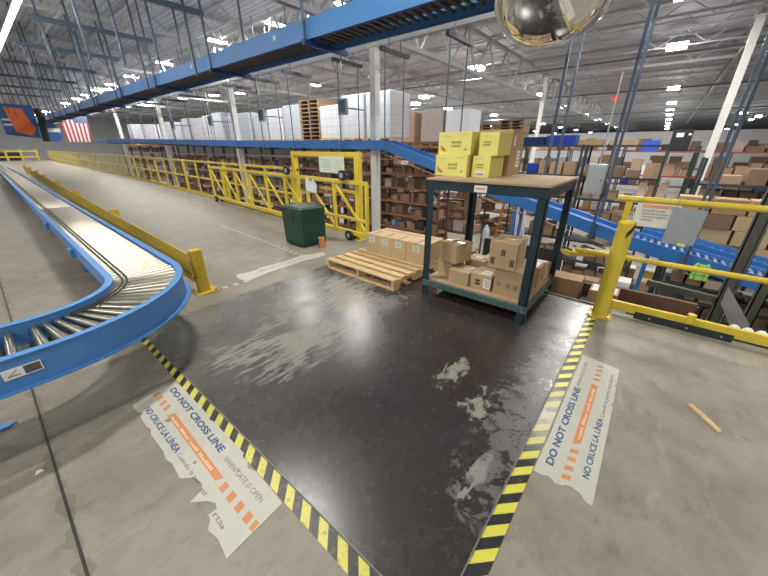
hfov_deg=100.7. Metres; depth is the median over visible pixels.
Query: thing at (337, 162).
paper notice
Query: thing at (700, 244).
conveyor
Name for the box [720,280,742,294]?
carton
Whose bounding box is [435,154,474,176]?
carton
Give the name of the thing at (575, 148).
carton
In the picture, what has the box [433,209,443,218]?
carton
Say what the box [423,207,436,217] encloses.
carton
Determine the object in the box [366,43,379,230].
steel column
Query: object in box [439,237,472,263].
carton
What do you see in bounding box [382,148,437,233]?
shelving unit
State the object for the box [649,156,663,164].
carton
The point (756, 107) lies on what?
joist
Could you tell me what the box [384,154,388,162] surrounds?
carton
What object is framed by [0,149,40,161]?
barrier
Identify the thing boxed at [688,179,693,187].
carton
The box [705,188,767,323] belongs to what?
steel post
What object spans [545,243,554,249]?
carton
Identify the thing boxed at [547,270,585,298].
carton
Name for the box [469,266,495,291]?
carton
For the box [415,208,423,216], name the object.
carton
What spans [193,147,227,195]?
shelving unit
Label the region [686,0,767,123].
girder
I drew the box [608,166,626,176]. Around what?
carton
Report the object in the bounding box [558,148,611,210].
shelving unit
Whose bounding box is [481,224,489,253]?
sack
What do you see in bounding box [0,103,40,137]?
banner
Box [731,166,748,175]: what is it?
carton
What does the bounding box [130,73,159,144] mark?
hanger
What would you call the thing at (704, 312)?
carton
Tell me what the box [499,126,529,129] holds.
pallet
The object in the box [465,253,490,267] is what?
carton
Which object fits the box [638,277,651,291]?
carton
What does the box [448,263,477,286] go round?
carton
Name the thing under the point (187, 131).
pallet
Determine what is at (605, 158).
carton
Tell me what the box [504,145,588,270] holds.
shelving unit
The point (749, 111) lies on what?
joist
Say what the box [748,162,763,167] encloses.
carton
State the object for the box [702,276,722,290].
carton
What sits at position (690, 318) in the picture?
socket
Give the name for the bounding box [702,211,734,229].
carton
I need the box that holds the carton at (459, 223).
[453,217,466,231]
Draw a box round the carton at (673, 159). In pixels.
[668,156,682,166]
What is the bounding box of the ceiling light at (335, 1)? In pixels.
[333,0,347,5]
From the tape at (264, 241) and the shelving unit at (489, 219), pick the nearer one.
the tape at (264, 241)
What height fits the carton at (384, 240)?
0.276 m
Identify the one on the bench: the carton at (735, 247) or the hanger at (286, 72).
the carton at (735, 247)
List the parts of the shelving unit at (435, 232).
post, post, shelf, shelf, shelf, shelf, post, post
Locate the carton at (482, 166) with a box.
[471,155,503,177]
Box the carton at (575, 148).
[574,140,584,149]
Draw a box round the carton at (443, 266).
[438,259,463,275]
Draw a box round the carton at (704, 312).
[699,307,709,318]
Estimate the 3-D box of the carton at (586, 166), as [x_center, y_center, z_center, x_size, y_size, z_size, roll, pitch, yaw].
[6.806,-3.878,10.437,0.296,0.324,0.700,18,30,35]
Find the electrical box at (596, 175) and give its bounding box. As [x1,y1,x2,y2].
[583,72,623,194]
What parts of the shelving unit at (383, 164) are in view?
post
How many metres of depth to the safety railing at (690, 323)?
2.81 m
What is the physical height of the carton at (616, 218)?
0.199 m
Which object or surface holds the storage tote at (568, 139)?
on the shelving unit at (526, 229)
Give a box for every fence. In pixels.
[56,151,63,162]
[59,151,68,163]
[66,152,73,164]
[71,152,80,165]
[75,152,87,167]
[85,153,97,169]
[92,153,108,172]
[102,154,122,175]
[116,155,139,179]
[132,156,160,184]
[153,157,189,191]
[182,159,231,203]
[224,163,295,216]
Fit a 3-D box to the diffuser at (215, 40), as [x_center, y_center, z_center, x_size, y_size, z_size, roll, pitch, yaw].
[-6.254,-9.269,11.961,0.180,0.050,0.660,18,30,35]
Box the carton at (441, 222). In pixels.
[432,219,443,227]
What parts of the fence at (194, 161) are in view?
post, rail, rail, post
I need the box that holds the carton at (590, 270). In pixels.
[583,265,597,276]
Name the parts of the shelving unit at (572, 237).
post, post, shelf, shelf, shelf, post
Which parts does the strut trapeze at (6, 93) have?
rod, rod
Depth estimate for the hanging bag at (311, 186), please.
6.18 m
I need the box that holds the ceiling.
[0,0,767,133]
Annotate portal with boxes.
[283,151,366,240]
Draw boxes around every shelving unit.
[121,146,147,178]
[130,146,157,180]
[140,146,166,182]
[151,146,177,185]
[163,146,195,187]
[177,146,208,191]
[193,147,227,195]
[212,147,246,201]
[234,146,276,203]
[260,147,304,206]
[292,148,345,225]
[331,149,390,229]
[345,151,395,220]
[380,149,449,239]
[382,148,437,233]
[423,148,487,253]
[436,191,479,223]
[475,149,528,233]
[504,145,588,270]
[526,148,571,202]
[558,144,670,276]
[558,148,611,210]
[599,148,665,211]
[606,146,699,218]
[654,150,705,197]
[655,157,767,333]
[682,146,767,193]
[716,153,756,192]
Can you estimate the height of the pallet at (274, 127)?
1.350 m
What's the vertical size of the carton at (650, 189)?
0.610 m
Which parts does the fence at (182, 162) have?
post, rail, post, post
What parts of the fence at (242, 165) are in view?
post, rail, rail, post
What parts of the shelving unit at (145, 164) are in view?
post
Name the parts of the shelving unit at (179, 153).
post, post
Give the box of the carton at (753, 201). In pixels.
[745,199,761,216]
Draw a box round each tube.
[514,207,518,235]
[521,209,525,236]
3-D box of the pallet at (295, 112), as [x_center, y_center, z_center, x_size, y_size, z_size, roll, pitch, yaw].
[-3.536,-7.017,13.697,1.120,1.420,1.100,18,30,35]
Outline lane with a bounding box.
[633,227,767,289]
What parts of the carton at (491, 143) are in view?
panel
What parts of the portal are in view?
post, post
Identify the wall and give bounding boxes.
[0,117,437,173]
[519,129,767,194]
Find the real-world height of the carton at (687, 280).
0.228 m
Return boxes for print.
[171,417,212,470]
[578,389,594,438]
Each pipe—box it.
[122,41,763,125]
[410,79,767,109]
[480,105,767,120]
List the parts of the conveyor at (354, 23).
hanger rod, hanger rod, hanger rod, hanger rod, hanger rod, hanger rod, hanger rod, hanger rod, hanger rod, hanger rod, hanger rod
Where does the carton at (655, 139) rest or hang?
on the shelving unit at (616, 148)
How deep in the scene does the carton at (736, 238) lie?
5.95 m
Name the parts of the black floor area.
edge trim, edge trim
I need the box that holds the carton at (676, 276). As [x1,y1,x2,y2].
[670,269,684,282]
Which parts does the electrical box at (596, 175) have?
door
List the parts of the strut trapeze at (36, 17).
rod, rod, rod, rod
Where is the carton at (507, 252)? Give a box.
[487,234,527,271]
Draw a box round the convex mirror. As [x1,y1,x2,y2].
[494,0,613,48]
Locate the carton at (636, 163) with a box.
[630,159,642,168]
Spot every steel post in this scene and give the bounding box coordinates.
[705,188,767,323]
[719,224,767,323]
[743,267,767,327]
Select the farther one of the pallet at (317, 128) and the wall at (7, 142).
the wall at (7, 142)
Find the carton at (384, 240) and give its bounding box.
[378,232,398,256]
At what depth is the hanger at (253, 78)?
10.90 m
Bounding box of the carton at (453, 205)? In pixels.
[446,201,460,209]
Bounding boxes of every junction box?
[166,100,188,128]
[204,91,230,125]
[256,80,282,121]
[337,61,364,114]
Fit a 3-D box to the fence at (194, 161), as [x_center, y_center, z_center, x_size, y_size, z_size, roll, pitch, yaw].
[-5.923,-3.572,10.471,3.647,1.142,0.145,21,31,38]
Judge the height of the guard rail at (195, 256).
0.505 m
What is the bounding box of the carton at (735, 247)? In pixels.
[720,243,738,249]
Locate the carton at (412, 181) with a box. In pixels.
[408,177,420,187]
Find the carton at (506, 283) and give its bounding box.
[492,262,525,298]
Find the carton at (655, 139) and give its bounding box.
[653,138,662,149]
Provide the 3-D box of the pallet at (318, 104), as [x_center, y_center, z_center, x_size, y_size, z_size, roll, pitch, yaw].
[-2.623,-7.276,12.764,1.200,0.130,1.000,18,30,35]
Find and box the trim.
[544,291,767,348]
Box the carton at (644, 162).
[640,161,651,174]
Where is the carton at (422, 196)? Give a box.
[418,192,426,203]
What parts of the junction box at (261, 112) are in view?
door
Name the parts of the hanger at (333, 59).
rod, rod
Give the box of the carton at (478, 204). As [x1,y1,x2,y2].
[464,198,481,211]
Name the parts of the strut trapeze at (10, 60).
rod, rod, rod, rod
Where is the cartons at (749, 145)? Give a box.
[127,140,767,323]
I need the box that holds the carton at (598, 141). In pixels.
[580,139,604,144]
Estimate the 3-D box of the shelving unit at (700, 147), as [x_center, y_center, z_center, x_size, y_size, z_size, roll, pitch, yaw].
[15.202,-3.918,14.388,2.720,4.600,1.175,18,30,35]
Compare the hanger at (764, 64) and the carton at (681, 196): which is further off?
the carton at (681, 196)
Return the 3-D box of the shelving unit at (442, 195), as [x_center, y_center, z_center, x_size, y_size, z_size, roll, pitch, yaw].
[4.412,-5.835,18.895,2.300,4.450,1.075,18,30,35]
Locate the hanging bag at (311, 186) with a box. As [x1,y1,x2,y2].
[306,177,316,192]
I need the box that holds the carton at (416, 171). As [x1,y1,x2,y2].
[414,164,420,173]
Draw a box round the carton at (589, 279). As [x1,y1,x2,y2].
[584,275,600,283]
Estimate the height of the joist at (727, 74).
0.625 m
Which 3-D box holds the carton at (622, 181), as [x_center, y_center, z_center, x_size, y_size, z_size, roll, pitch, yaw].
[17.538,-7.987,23.124,0.532,0.751,0.665,18,30,35]
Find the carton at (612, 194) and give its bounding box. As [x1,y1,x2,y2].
[607,189,618,199]
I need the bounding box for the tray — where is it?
[617,276,631,288]
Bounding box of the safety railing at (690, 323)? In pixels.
[575,195,767,346]
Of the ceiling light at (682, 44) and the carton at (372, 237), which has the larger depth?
the ceiling light at (682, 44)
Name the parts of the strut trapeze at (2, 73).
rod, rod, rod, rod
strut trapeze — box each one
[0,41,76,111]
[0,56,61,115]
[0,69,50,119]
[4,21,96,106]
[5,1,119,99]
[27,0,152,89]
[71,0,203,75]
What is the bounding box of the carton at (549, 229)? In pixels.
[543,220,557,234]
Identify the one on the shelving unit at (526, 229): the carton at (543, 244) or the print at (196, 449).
the carton at (543, 244)
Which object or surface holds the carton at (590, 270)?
on the shelving unit at (572, 237)
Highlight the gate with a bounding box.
[208,166,369,239]
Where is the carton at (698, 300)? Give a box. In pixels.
[697,290,715,304]
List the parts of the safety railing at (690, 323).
post, rail, rail, rail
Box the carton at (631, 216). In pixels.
[628,212,634,220]
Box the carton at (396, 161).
[395,155,400,163]
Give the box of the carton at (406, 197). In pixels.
[403,193,410,201]
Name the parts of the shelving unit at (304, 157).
post, post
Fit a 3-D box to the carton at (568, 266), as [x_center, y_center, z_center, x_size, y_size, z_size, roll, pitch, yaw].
[6.873,-0.738,11.860,0.319,0.429,0.536,18,30,35]
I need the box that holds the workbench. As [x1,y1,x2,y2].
[422,174,578,324]
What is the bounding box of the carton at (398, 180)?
[394,177,404,186]
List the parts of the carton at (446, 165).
panel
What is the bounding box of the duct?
[23,75,50,141]
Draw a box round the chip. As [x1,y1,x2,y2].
[687,404,721,432]
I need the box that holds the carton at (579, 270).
[572,265,585,274]
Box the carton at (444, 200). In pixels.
[440,198,451,208]
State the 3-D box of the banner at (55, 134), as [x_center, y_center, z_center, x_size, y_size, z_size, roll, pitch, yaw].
[-24.252,-12.627,22.705,0.030,4.020,1.000,18,30,35]
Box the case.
[669,129,694,150]
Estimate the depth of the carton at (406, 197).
10.83 m
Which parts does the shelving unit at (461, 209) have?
shelf, shelf, post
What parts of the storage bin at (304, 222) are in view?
lid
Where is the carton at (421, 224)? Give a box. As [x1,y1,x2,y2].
[416,220,425,230]
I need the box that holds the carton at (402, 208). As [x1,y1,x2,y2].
[397,203,407,213]
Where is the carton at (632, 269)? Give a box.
[622,265,636,281]
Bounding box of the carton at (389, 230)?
[379,228,402,233]
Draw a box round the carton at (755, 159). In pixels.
[748,156,767,164]
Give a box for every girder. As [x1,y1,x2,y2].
[0,26,536,127]
[0,61,486,124]
[0,80,276,112]
[1,0,582,127]
[1,95,209,117]
[35,0,495,123]
[142,27,767,123]
[271,0,629,131]
[410,77,767,110]
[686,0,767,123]
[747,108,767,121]
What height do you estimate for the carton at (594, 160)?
0.622 m
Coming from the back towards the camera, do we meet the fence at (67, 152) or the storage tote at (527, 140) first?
the fence at (67, 152)
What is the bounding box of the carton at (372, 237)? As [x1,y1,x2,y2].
[366,230,387,253]
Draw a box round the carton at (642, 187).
[636,182,647,196]
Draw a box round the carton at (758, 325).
[751,319,767,330]
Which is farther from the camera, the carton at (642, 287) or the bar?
the carton at (642, 287)
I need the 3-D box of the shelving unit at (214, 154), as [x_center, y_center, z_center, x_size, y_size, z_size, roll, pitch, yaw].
[-8.513,-5.651,18.272,2.400,4.620,0.695,18,30,35]
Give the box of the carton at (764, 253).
[738,247,767,257]
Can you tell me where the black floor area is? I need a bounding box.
[146,252,591,575]
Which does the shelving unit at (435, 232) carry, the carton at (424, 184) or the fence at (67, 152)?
the carton at (424, 184)
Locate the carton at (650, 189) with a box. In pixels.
[645,185,657,196]
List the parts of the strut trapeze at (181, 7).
rod, rod, rod, rod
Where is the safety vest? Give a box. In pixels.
[689,263,710,281]
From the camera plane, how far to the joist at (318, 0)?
13.48 m
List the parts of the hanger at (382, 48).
rod, rod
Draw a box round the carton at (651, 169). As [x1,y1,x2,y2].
[642,163,660,178]
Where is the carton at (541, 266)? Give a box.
[524,259,546,287]
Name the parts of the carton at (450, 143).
panel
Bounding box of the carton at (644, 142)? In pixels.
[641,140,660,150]
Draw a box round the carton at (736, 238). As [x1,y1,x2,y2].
[727,231,767,249]
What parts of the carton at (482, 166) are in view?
panel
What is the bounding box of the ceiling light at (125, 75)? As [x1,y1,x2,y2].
[123,72,138,77]
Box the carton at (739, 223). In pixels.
[730,215,767,233]
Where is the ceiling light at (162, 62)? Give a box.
[154,55,172,65]
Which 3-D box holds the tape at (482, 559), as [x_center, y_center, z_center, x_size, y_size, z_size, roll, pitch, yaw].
[1.109,0.765,2.092,0.079,0.001,3.005,18,30,35]
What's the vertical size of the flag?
3.980 m
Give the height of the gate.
1.025 m
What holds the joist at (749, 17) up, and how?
attached to the girder at (294, 4)
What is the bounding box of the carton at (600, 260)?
[595,257,604,263]
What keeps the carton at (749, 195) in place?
on the shelving unit at (664, 277)
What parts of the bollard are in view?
plate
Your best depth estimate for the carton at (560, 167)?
10.81 m
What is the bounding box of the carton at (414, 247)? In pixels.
[406,238,435,264]
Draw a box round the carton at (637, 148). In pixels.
[635,139,651,149]
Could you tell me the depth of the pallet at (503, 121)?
15.73 m
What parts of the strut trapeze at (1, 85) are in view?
rod, rod, rod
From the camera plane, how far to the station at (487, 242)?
10.90 m
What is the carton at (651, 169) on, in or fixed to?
on the shelving unit at (572, 237)
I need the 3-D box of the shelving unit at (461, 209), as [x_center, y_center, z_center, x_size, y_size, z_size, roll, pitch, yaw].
[3.194,-3.835,14.298,2.450,4.520,1.175,18,30,35]
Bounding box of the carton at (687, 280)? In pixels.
[684,272,701,285]
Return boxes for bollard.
[586,220,636,320]
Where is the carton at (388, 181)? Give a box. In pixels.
[385,177,395,185]
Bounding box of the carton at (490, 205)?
[483,202,495,209]
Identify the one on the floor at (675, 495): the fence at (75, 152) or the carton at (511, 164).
the fence at (75, 152)
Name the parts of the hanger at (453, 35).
rod, rod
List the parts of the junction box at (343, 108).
door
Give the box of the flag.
[50,88,92,141]
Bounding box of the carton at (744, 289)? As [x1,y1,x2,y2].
[741,286,754,295]
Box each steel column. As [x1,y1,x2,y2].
[110,109,135,176]
[153,99,179,186]
[222,81,250,203]
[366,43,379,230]
[525,77,548,223]
[666,13,766,271]
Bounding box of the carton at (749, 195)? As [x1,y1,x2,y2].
[735,190,756,199]
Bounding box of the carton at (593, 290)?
[586,283,619,302]
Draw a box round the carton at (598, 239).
[594,236,607,242]
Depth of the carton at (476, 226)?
14.06 m
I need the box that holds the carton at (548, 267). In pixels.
[537,259,551,278]
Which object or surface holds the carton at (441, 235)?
on the shelving unit at (461, 209)
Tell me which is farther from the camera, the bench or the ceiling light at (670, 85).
the ceiling light at (670, 85)
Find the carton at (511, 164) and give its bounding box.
[480,129,524,175]
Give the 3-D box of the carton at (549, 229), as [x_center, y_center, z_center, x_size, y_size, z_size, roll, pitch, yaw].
[6.151,-2.247,11.784,0.298,0.448,0.600,18,30,35]
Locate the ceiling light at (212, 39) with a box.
[207,34,227,43]
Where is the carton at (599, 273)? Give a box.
[595,268,604,281]
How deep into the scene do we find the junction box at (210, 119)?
12.95 m
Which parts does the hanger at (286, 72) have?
rod, rod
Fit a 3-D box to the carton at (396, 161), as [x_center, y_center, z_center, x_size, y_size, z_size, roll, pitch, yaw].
[0.853,-6.208,15.374,0.350,0.382,0.598,18,30,35]
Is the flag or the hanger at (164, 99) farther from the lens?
the flag
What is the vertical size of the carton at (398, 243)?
0.276 m
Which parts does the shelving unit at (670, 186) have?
post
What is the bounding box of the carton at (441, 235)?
[431,233,447,239]
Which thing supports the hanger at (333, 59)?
hanging from the girder at (271, 15)
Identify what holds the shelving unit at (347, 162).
on the floor at (670, 195)
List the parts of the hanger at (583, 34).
rod, rod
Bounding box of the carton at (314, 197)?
[312,192,323,200]
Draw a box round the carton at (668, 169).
[661,163,675,175]
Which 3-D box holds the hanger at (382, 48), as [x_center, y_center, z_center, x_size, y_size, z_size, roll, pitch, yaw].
[0.264,-5.362,7.681,0.090,3.923,1.070,18,30,35]
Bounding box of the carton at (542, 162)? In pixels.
[538,160,552,173]
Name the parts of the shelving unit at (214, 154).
post, post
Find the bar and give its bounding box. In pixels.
[645,279,717,302]
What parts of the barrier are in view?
panel, panel, rail, rail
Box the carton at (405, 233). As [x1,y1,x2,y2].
[396,231,421,237]
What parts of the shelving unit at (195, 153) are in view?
post, post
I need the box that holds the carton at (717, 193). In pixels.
[703,189,720,200]
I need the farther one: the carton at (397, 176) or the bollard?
the carton at (397, 176)
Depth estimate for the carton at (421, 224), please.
10.82 m
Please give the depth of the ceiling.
17.49 m
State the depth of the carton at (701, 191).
14.43 m
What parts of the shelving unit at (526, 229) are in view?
post, post, shelf, post, post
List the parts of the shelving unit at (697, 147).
post, post, post, post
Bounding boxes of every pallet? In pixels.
[127,124,139,144]
[135,124,147,144]
[144,124,158,143]
[153,125,162,138]
[164,122,177,138]
[174,122,185,139]
[181,118,195,139]
[191,118,205,139]
[202,116,215,139]
[211,112,230,139]
[226,117,233,139]
[237,112,257,140]
[253,113,269,140]
[267,108,285,140]
[282,104,304,139]
[299,98,337,104]
[299,102,334,108]
[299,107,319,112]
[300,111,319,116]
[300,115,319,119]
[301,119,319,123]
[301,123,320,127]
[301,127,320,131]
[302,131,320,135]
[302,135,321,138]
[319,105,343,139]
[327,247,438,290]
[341,93,366,139]
[366,89,409,141]
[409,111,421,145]
[419,109,444,145]
[445,108,480,131]
[479,127,498,130]
[480,124,498,127]
[499,119,530,123]
[499,123,529,126]
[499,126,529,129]
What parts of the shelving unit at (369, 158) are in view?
post, post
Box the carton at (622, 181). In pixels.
[619,179,628,183]
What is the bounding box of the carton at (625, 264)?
[623,252,630,267]
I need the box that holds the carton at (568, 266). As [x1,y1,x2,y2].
[562,261,575,272]
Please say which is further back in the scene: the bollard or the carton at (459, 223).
the carton at (459, 223)
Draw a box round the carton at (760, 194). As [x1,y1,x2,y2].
[755,191,765,198]
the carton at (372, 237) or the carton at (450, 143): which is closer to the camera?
the carton at (450, 143)
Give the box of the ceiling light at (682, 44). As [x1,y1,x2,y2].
[666,35,689,51]
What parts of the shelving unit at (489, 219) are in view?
shelf, shelf, post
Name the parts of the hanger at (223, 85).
rod, rod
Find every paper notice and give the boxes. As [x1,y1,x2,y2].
[319,156,331,172]
[331,156,344,172]
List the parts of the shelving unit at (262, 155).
post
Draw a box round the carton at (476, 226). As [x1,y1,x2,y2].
[463,224,479,232]
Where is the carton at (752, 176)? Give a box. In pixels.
[741,168,767,185]
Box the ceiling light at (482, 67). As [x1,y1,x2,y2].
[468,64,484,70]
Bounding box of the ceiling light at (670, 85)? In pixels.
[667,85,680,90]
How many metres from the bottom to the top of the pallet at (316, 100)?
0.130 m
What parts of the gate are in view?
rail, rail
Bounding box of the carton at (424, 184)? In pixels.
[421,179,427,188]
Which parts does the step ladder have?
rail, rail, rail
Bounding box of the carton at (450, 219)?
[443,216,458,229]
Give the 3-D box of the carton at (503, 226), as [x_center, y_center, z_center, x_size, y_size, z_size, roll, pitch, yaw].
[6.806,-3.326,17.788,0.544,0.356,0.567,18,30,35]
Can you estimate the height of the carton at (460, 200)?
0.352 m
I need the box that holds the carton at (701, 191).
[688,188,703,194]
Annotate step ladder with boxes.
[494,202,513,237]
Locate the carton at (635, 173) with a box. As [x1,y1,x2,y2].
[625,169,641,177]
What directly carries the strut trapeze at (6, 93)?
hanging from the ceiling
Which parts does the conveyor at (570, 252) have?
frame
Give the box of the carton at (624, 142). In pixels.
[610,140,640,144]
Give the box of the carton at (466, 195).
[463,192,468,197]
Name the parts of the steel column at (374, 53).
cap plate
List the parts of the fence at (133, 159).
post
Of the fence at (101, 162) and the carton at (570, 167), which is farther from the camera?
the fence at (101, 162)
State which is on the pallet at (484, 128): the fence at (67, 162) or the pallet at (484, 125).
the pallet at (484, 125)
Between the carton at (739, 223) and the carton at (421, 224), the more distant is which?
the carton at (421, 224)
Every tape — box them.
[141,337,377,575]
[219,280,248,289]
[220,225,301,254]
[463,316,595,575]
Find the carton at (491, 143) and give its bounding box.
[478,132,512,155]
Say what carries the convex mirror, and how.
hanging from the ceiling
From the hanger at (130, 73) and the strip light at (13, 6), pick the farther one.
the hanger at (130, 73)
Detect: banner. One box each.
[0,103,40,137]
[31,90,61,141]
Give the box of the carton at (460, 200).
[455,199,464,206]
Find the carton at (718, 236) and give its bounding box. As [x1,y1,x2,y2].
[697,227,731,244]
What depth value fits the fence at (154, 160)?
14.69 m
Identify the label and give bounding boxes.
[132,381,281,557]
[237,252,325,279]
[533,355,618,505]
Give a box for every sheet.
[596,282,697,315]
[661,199,708,246]
[721,287,749,328]
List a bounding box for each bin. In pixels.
[281,202,325,246]
[640,266,655,278]
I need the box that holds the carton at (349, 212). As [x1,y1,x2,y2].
[347,209,354,216]
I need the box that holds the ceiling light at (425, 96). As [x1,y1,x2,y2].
[419,94,429,98]
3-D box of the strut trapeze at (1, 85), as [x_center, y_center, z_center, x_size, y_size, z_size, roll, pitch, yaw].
[-19.625,-11.065,17.554,0.140,2.700,2.700,18,30,35]
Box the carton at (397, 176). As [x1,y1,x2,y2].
[396,175,408,178]
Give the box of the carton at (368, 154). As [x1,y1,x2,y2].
[366,152,370,162]
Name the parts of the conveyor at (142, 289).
data plate, frame, drive cord, drive cord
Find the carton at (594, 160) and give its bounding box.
[589,157,599,163]
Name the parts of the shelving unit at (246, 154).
post, post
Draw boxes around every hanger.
[95,91,119,143]
[105,81,133,143]
[117,77,146,143]
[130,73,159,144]
[146,68,176,144]
[162,60,192,145]
[177,51,212,146]
[198,44,233,147]
[221,29,256,148]
[250,16,284,148]
[281,5,314,149]
[331,0,361,150]
[379,41,409,153]
[441,21,473,175]
[534,32,584,216]
[587,0,660,239]
[678,33,767,272]
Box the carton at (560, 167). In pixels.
[548,161,564,173]
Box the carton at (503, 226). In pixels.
[499,224,507,232]
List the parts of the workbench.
leg, leg, frame rail, frame rail, leg, frame rail, leg, frame rail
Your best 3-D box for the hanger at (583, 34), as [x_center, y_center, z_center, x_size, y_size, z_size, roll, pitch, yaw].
[3.301,-3.830,5.631,0.060,5.062,0.880,18,30,35]
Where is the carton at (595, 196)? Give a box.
[592,183,607,198]
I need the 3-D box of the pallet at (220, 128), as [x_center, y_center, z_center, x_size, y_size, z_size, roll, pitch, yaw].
[-8.564,-8.723,17.447,1.120,1.500,1.100,18,30,35]
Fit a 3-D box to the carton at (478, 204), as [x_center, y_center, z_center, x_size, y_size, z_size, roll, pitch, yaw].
[3.830,-3.591,13.747,0.505,0.515,0.592,18,30,35]
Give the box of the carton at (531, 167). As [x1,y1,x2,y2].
[526,163,538,172]
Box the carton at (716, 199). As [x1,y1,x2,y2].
[709,196,750,215]
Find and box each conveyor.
[0,162,190,430]
[10,0,494,127]
[96,139,767,300]
[561,244,609,256]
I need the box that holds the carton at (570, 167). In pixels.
[562,161,580,174]
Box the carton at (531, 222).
[528,219,533,232]
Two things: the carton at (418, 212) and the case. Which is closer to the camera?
the carton at (418, 212)
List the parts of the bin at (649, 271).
lid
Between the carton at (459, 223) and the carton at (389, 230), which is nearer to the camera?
the carton at (389, 230)
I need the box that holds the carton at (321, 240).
[318,237,324,247]
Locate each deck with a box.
[119,141,438,145]
[412,146,438,147]
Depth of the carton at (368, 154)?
16.12 m
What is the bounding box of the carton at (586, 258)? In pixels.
[584,256,595,261]
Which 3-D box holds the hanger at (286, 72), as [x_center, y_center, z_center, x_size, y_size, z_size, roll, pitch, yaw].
[-2.675,-6.373,9.867,0.090,3.846,1.070,18,30,35]
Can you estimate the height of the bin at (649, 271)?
0.558 m
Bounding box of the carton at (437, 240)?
[415,235,443,260]
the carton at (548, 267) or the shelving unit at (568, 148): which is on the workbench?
the carton at (548, 267)
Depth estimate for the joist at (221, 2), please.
12.35 m
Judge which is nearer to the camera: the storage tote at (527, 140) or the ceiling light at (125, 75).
the storage tote at (527, 140)
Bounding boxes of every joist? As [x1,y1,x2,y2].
[0,0,70,91]
[10,0,175,104]
[35,0,275,109]
[44,0,347,113]
[87,0,697,120]
[90,21,496,116]
[98,0,767,122]
[113,0,763,122]
[125,16,767,123]
[137,26,767,123]
[152,36,765,123]
[177,45,767,120]
[181,55,767,121]
[410,59,767,104]
[410,69,767,108]
[410,73,767,111]
[411,64,767,107]
[456,84,767,112]
[480,103,767,122]
[480,108,766,124]
[481,93,767,115]
[481,99,767,118]
[482,95,767,117]
[487,111,758,124]
[489,107,767,123]
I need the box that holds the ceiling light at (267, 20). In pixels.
[263,8,284,27]
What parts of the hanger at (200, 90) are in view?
rod, rod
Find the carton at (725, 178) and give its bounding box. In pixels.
[719,174,743,184]
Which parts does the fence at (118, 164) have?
post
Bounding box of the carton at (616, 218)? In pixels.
[611,214,621,223]
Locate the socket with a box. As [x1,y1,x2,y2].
[685,313,696,323]
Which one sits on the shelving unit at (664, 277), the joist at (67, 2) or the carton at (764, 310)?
the carton at (764, 310)
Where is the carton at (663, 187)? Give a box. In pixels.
[656,183,668,197]
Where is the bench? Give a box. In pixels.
[647,259,663,293]
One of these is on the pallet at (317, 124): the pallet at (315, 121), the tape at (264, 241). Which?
the pallet at (315, 121)
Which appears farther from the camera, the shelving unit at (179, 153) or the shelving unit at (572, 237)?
the shelving unit at (179, 153)
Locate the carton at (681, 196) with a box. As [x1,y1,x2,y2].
[678,194,712,210]
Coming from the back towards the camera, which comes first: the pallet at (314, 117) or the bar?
the pallet at (314, 117)
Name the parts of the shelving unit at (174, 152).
post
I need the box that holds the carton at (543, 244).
[540,242,547,247]
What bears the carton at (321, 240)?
on the floor at (675, 495)
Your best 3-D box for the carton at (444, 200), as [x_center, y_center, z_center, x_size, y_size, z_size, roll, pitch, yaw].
[2.803,-3.914,14.678,0.405,0.351,0.677,18,30,35]
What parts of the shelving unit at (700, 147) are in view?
post, post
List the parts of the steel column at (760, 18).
cap plate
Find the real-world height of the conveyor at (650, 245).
5.083 m
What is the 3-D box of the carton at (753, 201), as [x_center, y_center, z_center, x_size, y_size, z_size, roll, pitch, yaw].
[6.932,-1.458,5.825,0.344,0.270,0.420,18,30,35]
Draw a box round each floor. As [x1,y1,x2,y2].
[0,159,767,575]
[125,164,766,331]
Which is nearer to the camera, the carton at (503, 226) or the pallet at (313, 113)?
the pallet at (313, 113)
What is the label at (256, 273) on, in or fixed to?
on the floor at (675, 495)
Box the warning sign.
[633,198,681,228]
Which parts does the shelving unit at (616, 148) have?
post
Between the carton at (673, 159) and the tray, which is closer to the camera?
the tray
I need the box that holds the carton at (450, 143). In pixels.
[438,131,480,154]
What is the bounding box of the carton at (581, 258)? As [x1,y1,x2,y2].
[576,245,587,260]
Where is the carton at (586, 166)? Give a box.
[583,164,589,175]
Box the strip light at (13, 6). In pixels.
[0,0,21,50]
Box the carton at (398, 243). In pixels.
[391,235,413,260]
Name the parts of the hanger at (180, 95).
rod, rod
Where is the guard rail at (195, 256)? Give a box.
[22,165,219,296]
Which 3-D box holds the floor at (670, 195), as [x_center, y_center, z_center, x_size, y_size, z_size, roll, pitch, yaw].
[16.137,-29.426,77.838,200.000,0.200,172.000,18,30,35]
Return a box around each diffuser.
[208,38,227,43]
[264,20,284,27]
[666,41,687,51]
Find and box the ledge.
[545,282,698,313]
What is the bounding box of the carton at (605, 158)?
[599,155,609,163]
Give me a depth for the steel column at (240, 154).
12.94 m
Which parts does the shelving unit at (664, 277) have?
post, post, shelf, shelf, shelf, shelf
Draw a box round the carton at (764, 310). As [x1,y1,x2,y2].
[746,300,767,315]
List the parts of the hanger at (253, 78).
rod, rod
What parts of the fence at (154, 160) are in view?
post, post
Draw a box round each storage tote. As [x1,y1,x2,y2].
[523,137,546,144]
[546,135,579,144]
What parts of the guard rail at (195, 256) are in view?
rail, rail, rail, rail, rail, rail, post, rail, rail, post, plate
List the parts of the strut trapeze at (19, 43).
rod, rod, rod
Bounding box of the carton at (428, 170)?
[426,168,432,174]
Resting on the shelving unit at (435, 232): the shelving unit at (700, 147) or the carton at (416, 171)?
the carton at (416, 171)
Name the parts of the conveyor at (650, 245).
guard rod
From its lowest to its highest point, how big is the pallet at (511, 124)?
0.130 m
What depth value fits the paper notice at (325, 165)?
5.82 m

